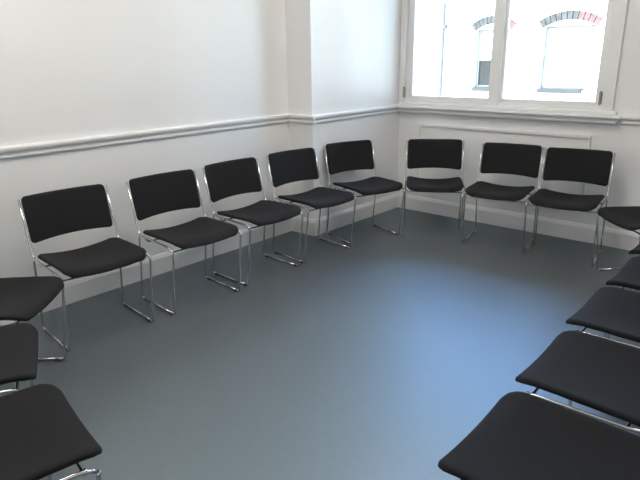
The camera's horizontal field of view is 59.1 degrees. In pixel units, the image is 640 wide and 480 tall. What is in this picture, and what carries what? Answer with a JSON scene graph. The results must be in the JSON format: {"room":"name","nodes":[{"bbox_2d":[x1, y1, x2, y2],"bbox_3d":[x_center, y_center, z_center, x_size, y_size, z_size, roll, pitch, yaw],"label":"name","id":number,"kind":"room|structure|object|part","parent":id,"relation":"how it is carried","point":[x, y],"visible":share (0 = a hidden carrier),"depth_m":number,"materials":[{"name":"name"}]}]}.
{"room":"waiting room","nodes":[
{"label":"waiting room","id":0,"kind":"room"},
{"bbox_2d":[0,0,401,279],"bbox_3d":[-1.137,-1.185,3.562,0.468,3.000,5.700,14,23,39],"label":"wall","id":1,"kind":"structure","parent":0,"point":[69,69],"depth_m":3.87,"materials":[{"name":"paint"}]},
{"bbox_2d":[0,113,288,159],"bbox_3d":[-1.573,-0.536,3.272,0.030,0.070,4.000,14,23,39],"label":"trim","id":2,"kind":"structure","parent":1,"relation":"attached to","point":[46,147],"depth_m":3.64,"materials":[{"name":"paint"}]},
{"bbox_2d":[0,193,397,324],"bbox_3d":[-1.050,0.200,3.914,0.286,0.145,5.250,14,23,39],"label":"baseboard","id":3,"kind":"structure","parent":1,"relation":"attached to","point":[78,289],"depth_m":4.25,"materials":[{"name":"paint"}]},
{"bbox_2d":[288,104,397,123],"bbox_3d":[0.252,-1.138,5.043,0.298,0.070,1.280,14,23,39],"label":"trim","id":4,"kind":"structure","parent":1,"relation":"attached to","point":[335,116],"depth_m":4.76,"materials":[{"name":"paint"}]},
{"bbox_2d":[0,207,639,479],"bbox_3d":[0.229,0.667,2.884,4.088,0.150,5.650,14,23,39],"label":"floor","id":5,"kind":"structure","parent":0,"point":[375,358],"depth_m":2.95,"materials":[{"name":"plastic"}]},
{"bbox_2d":[0,323,37,393],"bbox_3d":[-1.282,0.497,1.992,0.529,0.767,0.496,-9,20,-23],"label":"chair","id":6,"kind":"object","parent":5,"relation":"on","point":[18,341],"visible":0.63,"depth_m":2.05,"materials":[{"name":"grey fabric"}]},
{"bbox_3d":[-1.186,0.375,1.723,0.470,0.350,0.012,-9,20,-23],"label":"rail","id":7,"kind":"part","parent":6,"relation":"part of","materials":[{"name":"silver metal"}]},
{"bbox_2d":[0,276,65,389],"bbox_3d":[-1.481,0.326,2.533,0.529,0.767,0.496,-1,18,-1],"label":"chair","id":8,"kind":"object","parent":5,"relation":"on","point":[21,298],"visible":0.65,"depth_m":2.59,"materials":[{"name":"grey fabric"}]},
{"bbox_3d":[-1.432,0.274,2.517,0.430,0.062,0.456,-1,18,-1],"label":"seat","id":9,"kind":"part","parent":8,"relation":"part of","materials":[{"name":"grey fabric"}]},
{"bbox_3d":[-1.297,0.415,2.819,0.098,0.410,0.012,-1,18,-1],"label":"leg","id":10,"kind":"part","parent":8,"relation":"part of","materials":[{"name":"silver metal"}]},
{"bbox_2d":[0,384,101,479],"bbox_3d":[-0.920,0.635,1.548,0.529,0.767,0.496,-15,23,-37],"label":"chair","id":11,"kind":"object","parent":5,"relation":"on","point":[41,434],"visible":1,"depth_m":1.59,"materials":[{"name":"grey fabric"}]},
{"bbox_3d":[-0.771,0.502,1.310,0.470,0.350,0.012,-15,23,-37],"label":"rail","id":12,"kind":"part","parent":11,"relation":"part of","materials":[{"name":"silver metal"}]},
{"bbox_3d":[-0.619,0.818,1.539,0.098,0.410,0.012,-15,23,-37],"label":"leg","id":13,"kind":"part","parent":11,"relation":"part of","materials":[{"name":"silver metal"}]},
{"bbox_2d":[17,184,153,351],"bbox_3d":[-1.269,0.133,3.120,0.496,0.767,0.529,-17,24,-41],"label":"chair","id":14,"kind":"object","parent":5,"relation":"on","point":[50,214],"visible":0.93,"depth_m":3.13,"materials":[{"name":"grey fabric"}]},
{"bbox_3d":[-1.445,-0.002,2.901,0.012,0.350,0.470,-17,24,-41],"label":"rail","id":15,"kind":"part","parent":14,"relation":"part of","materials":[{"name":"silver metal"}]},
{"bbox_3d":[-1.560,0.304,3.131,0.012,0.438,0.065,-17,24,-41],"label":"leg","id":16,"kind":"part","parent":14,"relation":"part of","materials":[{"name":"silver metal"}]},
{"bbox_3d":[-1.307,0.394,2.886,0.012,0.410,0.098,-17,24,-41],"label":"leg","id":17,"kind":"part","parent":14,"relation":"part of","materials":[{"name":"silver metal"}]},
{"bbox_3d":[-1.423,-0.158,3.188,0.460,0.250,0.098,-17,24,-41],"label":"backrest","id":18,"kind":"part","parent":14,"relation":"part of","materials":[{"name":"grey fabric"}]},
{"bbox_3d":[-1.235,0.092,3.070,0.456,0.062,0.430,-17,24,-41],"label":"seat","id":19,"kind":"part","parent":14,"relation":"part of","materials":[{"name":"grey fabric"}]},
{"bbox_3d":[-1.217,0.196,3.448,0.012,0.438,0.065,-17,24,-41],"label":"leg","id":20,"kind":"part","parent":14,"relation":"part of","materials":[{"name":"silver metal"}]},
{"bbox_3d":[-1.101,-0.110,3.218,0.012,0.350,0.470,-17,24,-41],"label":"rail","id":21,"kind":"part","parent":14,"relation":"part of","materials":[{"name":"silver metal"}]},
{"bbox_3d":[-0.963,0.286,3.203,0.012,0.410,0.098,-17,24,-41],"label":"leg","id":22,"kind":"part","parent":14,"relation":"part of","materials":[{"name":"silver metal"}]},
{"bbox_2d":[126,169,241,314],"bbox_3d":[-0.827,-0.004,3.523,0.529,0.767,0.496,16,25,42],"label":"chair","id":23,"kind":"object","parent":5,"relation":"on","point":[152,195],"visible":1,"depth_m":3.53,"materials":[{"name":"grey fabric"}]},
{"bbox_3d":[-1.118,0.168,3.529,0.065,0.438,0.012,16,25,42],"label":"leg","id":24,"kind":"part","parent":23,"relation":"part of","materials":[{"name":"silver metal"}]},
{"bbox_3d":[-1.000,-0.138,3.301,0.470,0.350,0.012,16,25,42],"label":"rail","id":25,"kind":"part","parent":23,"relation":"part of","materials":[{"name":"silver metal"}]},
{"bbox_3d":[-0.985,-0.294,3.588,0.098,0.250,0.460,16,25,42],"label":"backrest","id":26,"kind":"part","parent":23,"relation":"part of","materials":[{"name":"grey fabric"}]},
{"bbox_3d":[-0.859,0.256,3.288,0.098,0.410,0.012,16,25,42],"label":"leg","id":27,"kind":"part","parent":23,"relation":"part of","materials":[{"name":"silver metal"}]},
{"bbox_3d":[-0.793,-0.045,3.473,0.430,0.062,0.456,16,25,42],"label":"seat","id":28,"kind":"part","parent":23,"relation":"part of","materials":[{"name":"grey fabric"}]},
{"bbox_3d":[-0.781,0.058,3.852,0.065,0.438,0.012,16,25,42],"label":"leg","id":29,"kind":"part","parent":23,"relation":"part of","materials":[{"name":"silver metal"}]},
{"bbox_3d":[-0.662,-0.248,3.624,0.470,0.350,0.012,16,25,42],"label":"rail","id":30,"kind":"part","parent":23,"relation":"part of","materials":[{"name":"silver metal"}]},
{"bbox_3d":[-0.522,0.146,3.612,0.098,0.410,0.012,16,25,42],"label":"leg","id":31,"kind":"part","parent":23,"relation":"part of","materials":[{"name":"silver metal"}]},
{"bbox_2d":[202,157,302,285],"bbox_3d":[-0.454,-0.145,3.940,0.529,0.767,0.496,15,24,40],"label":"chair","id":32,"kind":"object","parent":5,"relation":"on","point":[225,179],"visible":1,"depth_m":3.95,"materials":[{"name":"grey fabric"}]},
{"bbox_3d":[-0.743,0.031,3.934,0.065,0.438,0.012,15,24,40],"label":"leg","id":33,"kind":"part","parent":32,"relation":"part of","materials":[{"name":"silver metal"}]},
{"bbox_3d":[-0.620,-0.277,3.712,0.470,0.350,0.012,15,24,40],"label":"rail","id":34,"kind":"part","parent":32,"relation":"part of","materials":[{"name":"silver metal"}]},
{"bbox_3d":[-0.617,-0.433,3.999,0.098,0.250,0.460,15,24,40],"label":"backrest","id":35,"kind":"part","parent":32,"relation":"part of","materials":[{"name":"grey fabric"}]},
{"bbox_3d":[-0.474,0.116,3.704,0.098,0.410,0.012,15,24,40],"label":"leg","id":36,"kind":"part","parent":32,"relation":"part of","materials":[{"name":"silver metal"}]},
{"bbox_3d":[-0.418,-0.186,3.891,0.430,0.062,0.456,15,24,40],"label":"seat","id":37,"kind":"part","parent":32,"relation":"part of","materials":[{"name":"grey fabric"}]},
{"bbox_3d":[-0.419,-0.083,4.270,0.065,0.438,0.012,15,24,40],"label":"leg","id":38,"kind":"part","parent":32,"relation":"part of","materials":[{"name":"silver metal"}]},
{"bbox_3d":[-0.296,-0.391,4.048,0.470,0.350,0.012,15,24,40],"label":"rail","id":39,"kind":"part","parent":32,"relation":"part of","materials":[{"name":"silver metal"}]},
{"bbox_3d":[-0.150,0.002,4.040,0.098,0.410,0.012,15,24,40],"label":"leg","id":40,"kind":"part","parent":32,"relation":"part of","materials":[{"name":"silver metal"}]},
{"bbox_2d":[266,148,355,262],"bbox_3d":[-0.061,-0.279,4.335,0.496,0.767,0.529,-16,24,-40],"label":"chair","id":41,"kind":"object","parent":5,"relation":"on","point":[288,166],"visible":0.98,"depth_m":4.35,"materials":[{"name":"grey fabric"}]},
{"bbox_3d":[-0.354,-0.111,4.356,0.012,0.438,0.065,-16,24,-40],"label":"leg","id":42,"kind":"part","parent":41,"relation":"part of","materials":[{"name":"silver metal"}]},
{"bbox_3d":[-0.242,-0.416,4.122,0.012,0.350,0.470,-16,24,-40],"label":"rail","id":43,"kind":"part","parent":41,"relation":"part of","materials":[{"name":"silver metal"}]},
{"bbox_3d":[-0.210,-0.572,4.408,0.460,0.250,0.098,-16,24,-40],"label":"backrest","id":44,"kind":"part","parent":41,"relation":"part of","materials":[{"name":"grey fabric"}]},
{"bbox_3d":[-0.109,-0.019,4.103,0.012,0.410,0.098,-16,24,-40],"label":"leg","id":45,"kind":"part","parent":41,"relation":"part of","materials":[{"name":"silver metal"}]},
{"bbox_3d":[-0.029,-0.320,4.284,0.456,0.062,0.430,-16,24,-40],"label":"seat","id":46,"kind":"part","parent":41,"relation":"part of","materials":[{"name":"grey fabric"}]},
{"bbox_3d":[0.001,-0.216,4.662,0.012,0.438,0.065,-16,24,-40],"label":"leg","id":47,"kind":"part","parent":41,"relation":"part of","materials":[{"name":"silver metal"}]},
{"bbox_3d":[0.112,-0.520,4.428,0.012,0.350,0.470,-16,24,-40],"label":"rail","id":48,"kind":"part","parent":41,"relation":"part of","materials":[{"name":"silver metal"}]},
{"bbox_3d":[0.246,-0.123,4.409,0.012,0.410,0.098,-16,24,-40],"label":"leg","id":49,"kind":"part","parent":41,"relation":"part of","materials":[{"name":"silver metal"}]},
{"bbox_2d":[324,140,403,244],"bbox_3d":[0.366,-0.409,4.716,0.496,0.767,0.529,-11,21,-29],"label":"chair","id":50,"kind":"object","parent":5,"relation":"on","point":[359,154],"visible":0.89,"depth_m":4.76,"materials":[{"name":"grey fabric"}]},
{"bbox_3d":[0.073,-0.260,4.793,0.012,0.438,0.065,-11,21,-29],"label":"leg","id":51,"kind":"part","parent":50,"relation":"part of","materials":[{"name":"silver metal"}]},
{"bbox_3d":[0.156,-0.557,4.540,0.012,0.350,0.470,-11,21,-29],"label":"rail","id":52,"kind":"part","parent":50,"relation":"part of","materials":[{"name":"silver metal"}]},
{"bbox_3d":[0.253,-0.710,4.813,0.460,0.250,0.098,-11,21,-29],"label":"backrest","id":53,"kind":"part","parent":50,"relation":"part of","materials":[{"name":"grey fabric"}]},
{"bbox_3d":[0.391,-0.447,4.658,0.456,0.062,0.430,-11,21,-29],"label":"seat","id":54,"kind":"part","parent":50,"relation":"part of","materials":[{"name":"grey fabric"}]},
{"bbox_3d":[0.486,-0.341,5.024,0.012,0.438,0.065,-11,21,-29],"label":"leg","id":55,"kind":"part","parent":50,"relation":"part of","materials":[{"name":"silver metal"}]},
{"bbox_3d":[0.569,-0.638,4.771,0.012,0.350,0.470,-11,21,-29],"label":"rail","id":56,"kind":"part","parent":50,"relation":"part of","materials":[{"name":"silver metal"}]},
{"bbox_3d":[0.672,-0.234,4.730,0.012,0.410,0.098,-11,21,-29],"label":"leg","id":57,"kind":"part","parent":50,"relation":"part of","materials":[{"name":"silver metal"}]},
{"bbox_2d":[402,139,465,238],"bbox_3d":[0.959,-0.431,4.753,0.496,0.767,0.529,2,18,9],"label":"chair","id":58,"kind":"object","parent":5,"relation":"on","point":[422,153],"visible":0.92,"depth_m":4.85,"materials":[{"name":"grey fabric"}]},
{"bbox_3d":[0.694,-0.214,4.668,0.012,0.410,0.098,2,18,9],"label":"leg","id":59,"kind":"part","parent":58,"relation":"part of","materials":[{"name":"silver metal"}]},
{"bbox_3d":[0.719,-0.628,4.732,0.012,0.350,0.470,2,18,9],"label":"rail","id":60,"kind":"part","parent":58,"relation":"part of","materials":[{"name":"silver metal"}]},
{"bbox_3d":[0.990,-0.742,4.876,0.460,0.250,0.098,2,18,9],"label":"backrest","id":61,"kind":"part","parent":58,"relation":"part of","materials":[{"name":"grey fabric"}]},
{"bbox_3d":[0.950,-0.467,4.690,0.456,0.062,0.430,2,18,9],"label":"seat","id":62,"kind":"part","parent":58,"relation":"part of","materials":[{"name":"grey fabric"}]},
{"bbox_3d":[1.226,-0.322,4.929,0.012,0.438,0.065,2,18,9],"label":"leg","id":63,"kind":"part","parent":58,"relation":"part of","materials":[{"name":"silver metal"}]},
{"bbox_3d":[1.192,-0.611,4.655,0.012,0.350,0.470,2,18,9],"label":"rail","id":64,"kind":"part","parent":58,"relation":"part of","materials":[{"name":"silver metal"}]},
{"bbox_3d":[1.167,-0.197,4.592,0.012,0.410,0.098,2,18,9],"label":"leg","id":65,"kind":"part","parent":58,"relation":"part of","materials":[{"name":"silver metal"}]},
{"bbox_2d":[461,142,544,251],"bbox_3d":[1.434,-0.346,4.467,0.496,0.767,0.529,10,21,30],"label":"chair","id":66,"kind":"object","parent":5,"relation":"on","point":[501,158],"visible":0.91,"depth_m":4.51,"materials":[{"name":"grey fabric"}]},
{"bbox_3d":[1.134,-0.163,4.488,0.012,0.410,0.098,10,21,30],"label":"leg","id":67,"kind":"part","parent":66,"relation":"part of","materials":[{"name":"silver metal"}]},
{"bbox_3d":[1.227,-0.570,4.527,0.012,0.350,0.470,10,21,30],"label":"rail","id":68,"kind":"part","parent":66,"relation":"part of","materials":[{"name":"silver metal"}]},
{"bbox_3d":[1.323,-0.275,4.778,0.012,0.438,0.065,10,21,30],"label":"leg","id":69,"kind":"part","parent":66,"relation":"part of","materials":[{"name":"silver metal"}]},
{"bbox_3d":[1.408,-0.384,4.410,0.456,0.062,0.430,10,21,30],"label":"seat","id":70,"kind":"part","parent":66,"relation":"part of","materials":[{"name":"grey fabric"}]},
{"bbox_3d":[1.542,-0.650,4.562,0.460,0.250,0.098,10,21,30],"label":"backrest","id":71,"kind":"part","parent":66,"relation":"part of","materials":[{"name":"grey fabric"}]},
{"bbox_3d":[1.637,-0.499,4.287,0.012,0.350,0.470,10,21,30],"label":"rail","id":72,"kind":"part","parent":66,"relation":"part of","materials":[{"name":"silver metal"}]},
{"bbox_3d":[1.733,-0.204,4.539,0.012,0.438,0.065,10,21,30],"label":"leg","id":73,"kind":"part","parent":66,"relation":"part of","materials":[{"name":"silver metal"}]},
{"bbox_2d":[438,391,639,479],"bbox_3d":[0.632,0.637,1.464,0.529,0.767,0.496,14,23,39],"label":"chair","id":74,"kind":"object","parent":5,"relation":"on","point":[524,436],"visible":1,"depth_m":1.52,"materials":[{"name":"grey fabric"}]},
{"bbox_2d":[522,147,615,266],"bbox_3d":[1.826,-0.255,4.167,0.496,0.767,0.529,11,21,32],"label":"chair","id":75,"kind":"object","parent":5,"relation":"on","point":[590,166],"visible":0.96,"depth_m":4.21,"materials":[{"name":"grey fabric"}]},
{"bbox_3d":[1.525,-0.076,4.199,0.012,0.410,0.098,11,21,32],"label":"leg","id":76,"kind":"part","parent":75,"relation":"part of","materials":[{"name":"silver metal"}]},
{"bbox_3d":[1.623,-0.482,4.234,0.012,0.350,0.470,11,21,32],"label":"rail","id":77,"kind":"part","parent":75,"relation":"part of","materials":[{"name":"silver metal"}]},
{"bbox_3d":[1.725,-0.186,4.482,0.012,0.438,0.065,11,21,32],"label":"leg","id":78,"kind":"part","parent":75,"relation":"part of","materials":[{"name":"silver metal"}]},
{"bbox_3d":[1.798,-0.293,4.112,0.456,0.062,0.430,11,21,32],"label":"seat","id":79,"kind":"part","parent":75,"relation":"part of","materials":[{"name":"grey fabric"}]},
{"bbox_3d":[1.941,-0.558,4.259,0.460,0.250,0.098,11,21,32],"label":"backrest","id":80,"kind":"part","parent":75,"relation":"part of","materials":[{"name":"grey fabric"}]},
{"bbox_3d":[1.926,-0.001,3.945,0.012,0.410,0.098,11,21,32],"label":"leg","id":81,"kind":"part","parent":75,"relation":"part of","materials":[{"name":"silver metal"}]},
{"bbox_3d":[2.125,-0.110,4.229,0.012,0.438,0.065,11,21,32],"label":"leg","id":82,"kind":"part","parent":75,"relation":"part of","materials":[{"name":"silver metal"}]},
{"bbox_3d":[2.024,-0.406,3.981,0.012,0.350,0.470,11,21,32],"label":"rail","id":83,"kind":"part","parent":75,"relation":"part of","materials":[{"name":"silver metal"}]},
{"bbox_2d":[515,330,639,433],"bbox_3d":[0.966,0.509,1.843,0.529,0.767,0.496,14,23,39],"label":"chair","id":84,"kind":"object","parent":5,"relation":"on","point":[598,373],"visible":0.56,"depth_m":1.86,"materials":[{"name":"grey fabric"}]},
{"bbox_3d":[0.805,0.379,1.611,0.470,0.350,0.012,14,23,39],"label":"rail","id":85,"kind":"part","parent":84,"relation":"part of","materials":[{"name":"silver metal"}]},
{"bbox_2d":[566,286,639,404],"bbox_3d":[1.302,0.378,2.234,0.529,0.767,0.496,14,23,39],"label":"chair","id":86,"kind":"object","parent":5,"relation":"on","point":[615,311],"visible":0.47,"depth_m":2.29,"materials":[{"name":"grey fabric"}]},
{"bbox_3d":[1.264,0.317,2.249,0.430,0.062,0.456,14,23,39],"label":"seat","id":87,"kind":"part","parent":86,"relation":"part of","materials":[{"name":"grey fabric"}]},
{"bbox_3d":[1.141,0.247,2.002,0.470,0.350,0.012,14,23,39],"label":"rail","id":88,"kind":"part","parent":86,"relation":"part of","materials":[{"name":"silver metal"}]},
{"bbox_2d":[596,206,639,292],"bbox_3d":[2.129,-0.082,3.617,0.529,0.767,0.496,-2,18,-3],"label":"chair","id":89,"kind":"object","parent":5,"relation":"on","point":[626,217],"visible":0.9,"depth_m":3.69,"materials":[{"name":"grey fabric"}]},
{"bbox_3d":[1.928,0.018,3.888,0.098,0.410,0.012,-2,18,-3],"label":"leg","id":90,"kind":"part","parent":89,"relation":"part of","materials":[{"name":"silver metal"}]},
{"bbox_3d":[2.079,-0.132,3.598,0.430,0.062,0.456,-2,18,-3],"label":"seat","id":91,"kind":"part","parent":89,"relation":"part of","materials":[{"name":"grey fabric"}]},
{"bbox_2d":[606,256,639,337],"bbox_3d":[1.649,0.252,2.605,0.529,0.767,0.496,14,23,39],"label":"chair","id":92,"kind":"object","parent":5,"relation":"on","point":[628,276],"visible":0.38,"depth_m":2.66,"materials":[{"name":"grey fabric"}]},
{"bbox_3d":[1.611,0.192,2.619,0.430,0.062,0.456,14,23,39],"label":"seat","id":93,"kind":"part","parent":92,"relation":"part of","materials":[{"name":"grey fabric"}]},
{"bbox_2d":[628,243,639,290],"bbox_3d":[1.973,0.119,3.002,0.529,0.767,0.496,14,23,39],"label":"chair","id":94,"kind":"object","parent":5,"relation":"on","point":[636,250],"visible":0.2,"depth_m":2.99,"materials":[{"name":"grey fabric"}]},
{"bbox_3d":[1.935,0.058,3.017,0.430,0.062,0.456,14,23,39],"label":"seat","id":95,"kind":"part","parent":94,"relation":"part of","materials":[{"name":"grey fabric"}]},
{"bbox_2d":[397,0,639,232],"bbox_3d":[2.022,-1.493,4.355,3.688,3.000,0.250,14,23,39],"label":"wall","id":96,"kind":"structure","parent":0,"point":[622,140],"depth_m":4.60,"materials":[{"name":"paint"}]},
{"bbox_2d":[416,123,591,212],"bbox_3d":[1.512,-0.659,4.923,1.550,0.620,0.016,14,23,39],"label":"trim","id":97,"kind":"structure","parent":96,"relation":"attached to","point":[588,137],"depth_m":4.75,"materials":[{"name":"paint"}]},
{"bbox_2d":[398,0,628,123],"bbox_3d":[1.497,-1.886,4.551,1.959,1.755,0.175,14,23,39],"label":"window","id":98,"kind":"structure","parent":96,"relation":"in","point":[600,111],"depth_m":4.63,"materials":[{"name":"paint"}]},
{"bbox_3d":[1.140,-1.990,4.886,0.850,1.523,0.040,14,23,39],"label":"sash","id":99,"kind":"part","parent":98,"relation":"part of","materials":[{"name":"paint"}]},
{"bbox_3d":[1.477,-1.083,4.771,1.959,0.092,0.075,14,23,39],"label":"sill","id":100,"kind":"part","parent":98,"relation":"part of","materials":[{"name":"paint"}]},
{"bbox_3d":[1.827,-1.814,4.307,0.816,1.523,0.040,14,23,39],"label":"sash","id":101,"kind":"part","parent":98,"relation":"part of","materials":[{"name":"paint"}]},
{"bbox_2d":[397,193,638,249],"bbox_3d":[2.056,-0.076,4.614,3.420,0.145,0.018,14,23,39],"label":"baseboard","id":102,"kind":"structure","parent":96,"relation":"attached to","point":[616,238],"depth_m":4.85,"materials":[{"name":"paint"}]},
{"bbox_2d":[620,115,639,125],"bbox_3d":[2.773,-0.748,3.711,1.460,0.070,0.030,14,23,39],"label":"trim","id":103,"kind":"structure","parent":96,"relation":"attached to","point":[625,119],"depth_m":4.13,"materials":[{"name":"paint"}]},
{"label":"outside","id":104,"kind":"structure","parent":0,"visible":0},
{"bbox_3d":[10.990,2.263,18.632,60.000,0.200,29.400,14,23,39],"label":"ground","id":105,"kind":"structure","parent":104,"visible":0},
{"bbox_2d":[418,0,607,101],"bbox_3d":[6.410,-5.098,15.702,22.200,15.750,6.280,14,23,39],"label":"building","id":106,"kind":"structure","parent":105,"relation":"on","point":[555,46],"depth_m":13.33,"materials":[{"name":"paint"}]},
{"bbox_3d":[4.150,-3.768,14.089,0.740,0.100,0.160,14,23,39],"label":"sill","id":107,"kind":"part","parent":106,"relation":"part of","materials":[{"name":"stone"}]},
{"bbox_3d":[4.286,-4.161,14.013,0.710,0.610,0.020,14,23,39],"label":"pane","id":108,"kind":"part","parent":106,"relation":"part of","materials":[{"name":"clear glass"}]},
{"bbox_2d":[480,33,492,58],"bbox_3d":[4.277,-4.746,13.823,0.710,0.620,0.020,14,23,39],"label":"blind","id":109,"kind":"object","parent":106,"relation":"hanging from","point":[486,39],"depth_m":13.95,"materials":[{"name":"white fabric"}]},
{"bbox_3d":[5.490,-3.425,12.960,0.990,0.100,0.160,14,23,39],"label":"sill","id":110,"kind":"part","parent":106,"relation":"part of","materials":[{"name":"stone"}]},
{"bbox_2d":[544,29,592,86],"bbox_3d":[5.621,-4.113,12.789,0.960,1.230,0.020,14,23,39],"label":"blind","id":111,"kind":"object","parent":106,"relation":"hanging from","point":[567,52],"depth_m":12.78,"materials":[{"name":"white fabric"}]}
]}

